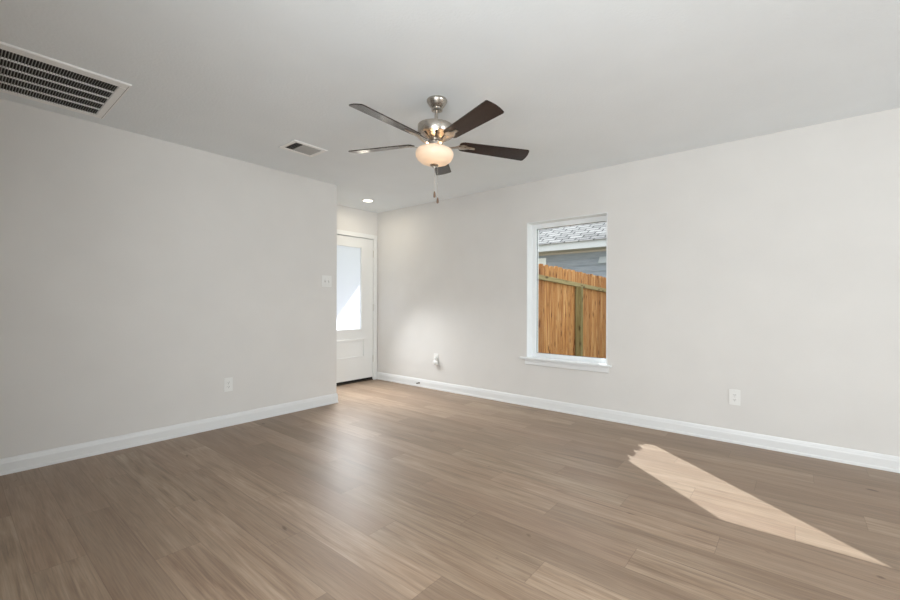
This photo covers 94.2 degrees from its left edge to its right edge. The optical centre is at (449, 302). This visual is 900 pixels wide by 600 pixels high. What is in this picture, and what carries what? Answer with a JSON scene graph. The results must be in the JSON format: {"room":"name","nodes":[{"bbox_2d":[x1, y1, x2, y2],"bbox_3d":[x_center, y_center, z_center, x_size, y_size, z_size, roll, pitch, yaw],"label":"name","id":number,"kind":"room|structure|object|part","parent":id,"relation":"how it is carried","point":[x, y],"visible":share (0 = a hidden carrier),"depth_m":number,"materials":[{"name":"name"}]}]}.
{"room":"empty living room","nodes":[
{"label":"empty living room","id":0,"kind":"room"},
{"bbox_2d":[0,98,336,458],"bbox_3d":[-2.587,-0.100,3.711,0.776,2.440,3.192,0,0,40],"label":"wall","id":1,"kind":"structure","parent":0,"point":[140,274],"depth_m":3.31,"materials":[{"name":"grey paint"}]},
{"bbox_2d":[0,393,337,475],"bbox_3d":[-2.580,1.067,3.712,0.791,0.106,3.207,0,0,40],"label":"baseboard","id":2,"kind":"structure","parent":1,"relation":"attached to","point":[19,463],"depth_m":3.31,"materials":[{"name":"white paint"}]},
{"bbox_2d":[224,377,232,391],"bbox_3d":[-2.011,0.745,3.795,0.009,0.124,0.076,0,0,40],"label":"wall outlet","id":3,"kind":"object","parent":1,"relation":"attached to","point":[228,382],"visible":1,"depth_m":3.79,"materials":[{"name":"white plastic"}]},
{"bbox_2d":[322,275,331,286],"bbox_3d":[-1.349,-0.234,4.588,0.018,0.124,0.124,0,0,40],"label":"light switch","id":4,"kind":"object","parent":1,"relation":"attached to","point":[326,280],"visible":1,"depth_m":4.59,"materials":[{"name":"white plastic"}]},
{"bbox_2d":[337,205,376,235],"bbox_3d":[-2.545,-0.100,4.490,0.150,2.440,4.448,0,0,40],"label":"wall","id":5,"kind":"structure","parent":0,"point":[348,218],"depth_m":5.86,"materials":[{"name":"grey paint"}]},
{"bbox_2d":[336,379,372,385],"bbox_3d":[-1.474,1.117,5.794,0.148,0.012,0.944,0,0,40],"label":"threshold","id":6,"kind":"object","parent":5,"relation":"attached to","point":[368,379],"depth_m":5.84,"materials":[{"name":"grey metal"}]},
{"bbox_2d":[336,234,373,384],"bbox_3d":[-1.404,0.102,5.751,0.110,2.036,0.919,0,0,40],"label":"door","id":7,"kind":"structure","parent":5,"relation":"in","point":[355,255],"depth_m":5.87,"materials":[{"name":"white paint"}]},
{"bbox_3d":[-1.429,-0.200,5.767,0.008,1.160,0.486,0,0,40],"label":"frosted pane","id":8,"kind":"part","parent":7,"relation":"part of","materials":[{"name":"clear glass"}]},
{"bbox_3d":[-1.414,-0.200,5.754,0.013,1.196,0.522,0,0,40],"label":"glass moulding","id":9,"kind":"part","parent":7,"relation":"part of","materials":[{"name":"white paint"}]},
{"bbox_3d":[-1.415,0.645,5.752,0.014,0.267,0.595,0,0,40],"label":"panel","id":10,"kind":"part","parent":7,"relation":"part of","materials":[{"name":"white paint"}]},
{"bbox_2d":[337,229,376,379],"bbox_3d":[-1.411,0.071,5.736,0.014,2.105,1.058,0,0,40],"label":"trim","id":11,"kind":"structure","parent":5,"relation":"attached to","point":[342,232],"depth_m":6.10,"materials":[{"name":"white paint"}]},
{"bbox_2d":[0,379,899,599],"bbox_3d":[1.278,1.192,1.354,10.045,0.120,4.780,0,0,40],"label":"floor","id":12,"kind":"structure","parent":0,"point":[388,490],"depth_m":2.24,"materials":[{"name":"brown wood"}]},
{"bbox_2d":[0,0,899,212],"bbox_3d":[1.286,-1.408,1.354,10.045,0.200,4.780,0,0,40],"label":"ceiling","id":13,"kind":"structure","parent":0,"point":[578,85],"depth_m":2.38,"materials":[{"name":"paint"}]},
{"bbox_2d":[0,41,131,118],"bbox_3d":[-2.448,-1.311,2.453,0.720,0.016,0.784,0,0,40],"label":"ceiling vent","id":14,"kind":"object","parent":13,"relation":"in","point":[24,73],"visible":1,"depth_m":2.51,"materials":[{"name":"metal"}]},
{"bbox_2d":[279,140,327,156],"bbox_3d":[-1.254,-1.312,3.573,0.257,0.008,0.312,0,0,40],"label":"ceiling vent","id":15,"kind":"object","parent":13,"relation":"in","point":[296,146],"visible":1,"depth_m":3.56,"materials":[{"name":"metal"}]},
{"bbox_2d":[362,199,373,201],"bbox_3d":[-1.057,-1.312,5.391,0.164,0.006,0.164,0,0,40],"label":"recessed light","id":16,"kind":"object","parent":13,"relation":"in","point":[363,200],"visible":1,"depth_m":5.38,"materials":[{"name":"white plastic"}]},
{"bbox_2d":[348,95,528,203],"bbox_3d":[-0.128,-0.977,2.674,1.240,0.672,1.193,0,0,40],"label":"ceiling fan","id":17,"kind":"object","parent":13,"relation":"hanging from","point":[436,131],"visible":1,"depth_m":2.63,"materials":[{"name":"brown wood"}]},
{"bbox_3d":[-0.469,-1.050,2.861,0.482,0.006,0.125,3,13,22],"label":"fan blade","id":18,"kind":"part","parent":17,"relation":"part of","materials":[{"name":"brown wood"}]},
{"bbox_3d":[-0.356,-1.045,2.402,0.125,0.006,0.482,20,11,39],"label":"fan blade","id":19,"kind":"part","parent":17,"relation":"part of","materials":[{"name":"brown wood"}]},
{"bbox_3d":[-0.100,-0.945,2.709,0.247,0.110,0.247,0,0,40],"label":"lamp shade","id":20,"kind":"part","parent":17,"relation":"part of","materials":[{"name":"white glass"}]},
{"bbox_3d":[-0.068,-1.031,3.110,0.125,0.006,0.482,-11,-1,4],"label":"fan blade","id":21,"kind":"part","parent":17,"relation":"part of","materials":[{"name":"brown wood"}]},
{"bbox_3d":[0.115,-1.024,2.367,0.125,0.006,0.482,19,-8,-31],"label":"fan blade","id":22,"kind":"part","parent":17,"relation":"part of","materials":[{"name":"brown wood"}]},
{"bbox_3d":[0.293,-1.015,2.805,0.482,0.006,0.125,3,-14,-14],"label":"fan blade","id":23,"kind":"part","parent":17,"relation":"part of","materials":[{"name":"brown wood"}]},
{"bbox_2d":[377,108,899,456],"bbox_3d":[2.745,-0.084,3.127,10.045,2.440,0.182,0,0,40],"label":"wall","id":24,"kind":"structure","parent":0,"point":[766,268],"depth_m":3.50,"materials":[{"name":"grey paint"}]},
{"bbox_2d":[519,212,611,372],"bbox_3d":[1.209,-0.097,4.363,0.988,1.549,0.201,0,0,40],"label":"window","id":25,"kind":"structure","parent":24,"relation":"in","point":[593,364],"depth_m":4.53,"materials":[{"name":"white paint"}]},
{"bbox_2d":[377,372,899,472],"bbox_3d":[2.679,1.083,3.051,9.745,0.106,0.015,0,0,40],"label":"baseboard","id":26,"kind":"structure","parent":24,"relation":"attached to","point":[884,462],"depth_m":3.58,"materials":[{"name":"white paint"}]},
{"bbox_2d":[729,389,739,405],"bbox_3d":[2.296,0.765,3.372,0.076,0.124,0.009,0,0,40],"label":"wall outlet","id":27,"kind":"object","parent":24,"relation":"attached to","point":[734,395],"visible":1,"depth_m":3.37,"materials":[{"name":"white plastic"}]},
{"bbox_3d":[-0.182,0.722,5.416,0.076,0.124,0.009,0,0,40],"label":"wall outlet","id":28,"kind":"object","parent":24,"relation":"attached to","visible":0},
{"bbox_2d":[432,357,437,364],"bbox_3d":[-0.192,0.758,5.390,0.087,0.105,0.043,0,0,40],"label":"plug","id":29,"kind":"object","parent":28,"relation":"attached to","point":[435,362],"visible":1,"depth_m":5.37,"materials":[{"name":"white plastic"}]},
{"label":"outside","id":30,"kind":"structure","parent":0,"visible":0},
{"bbox_3d":[3.654,1.469,12.292,38.000,0.100,36.380,0,0,40],"label":"ground","id":31,"kind":"structure","parent":30,"visible":0},
{"bbox_2d":[538,264,605,357],"bbox_3d":[2.011,0.473,6.376,0.119,1.980,3.798,0,0,40],"label":"wooden fence","id":32,"kind":"object","parent":31,"relation":"on","point":[571,304],"visible":0.4,"depth_m":6.15,"materials":[{"name":"brown wood"}]},
{"bbox_3d":[1.966,-0.263,6.351,0.040,0.232,3.700,0,0,40],"label":"fence rail","id":33,"kind":"part","parent":32,"relation":"part of","materials":[{"name":"brown wood"}]},
{"bbox_3d":[1.932,0.613,6.254,0.085,1.701,0.090,0,0,40],"label":"fence post","id":34,"kind":"part","parent":32,"relation":"part of","materials":[{"name":"brown wood"}]},
{"bbox_2d":[538,222,605,276],"bbox_3d":[4.827,-0.943,12.134,20.100,4.730,8.940,0,0,40],"label":"neighboring house","id":35,"kind":"structure","parent":31,"relation":"on","point":[579,248],"depth_m":8.65,"materials":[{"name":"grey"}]},
{"bbox_3d":[1.644,-0.272,9.543,1.190,1.410,0.025,0,0,40],"label":"house window trim","id":36,"kind":"part","parent":35,"relation":"part of","materials":[{"name":"white paint"}]},
{"bbox_2d":[598,256,605,262],"bbox_3d":[3.069,-0.853,8.314,0.210,0.130,0.090,0,0,40],"label":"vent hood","id":37,"kind":"object","parent":35,"relation":"attached to","point":[601,259],"depth_m":8.33,"materials":[{"name":"white"}]}
]}

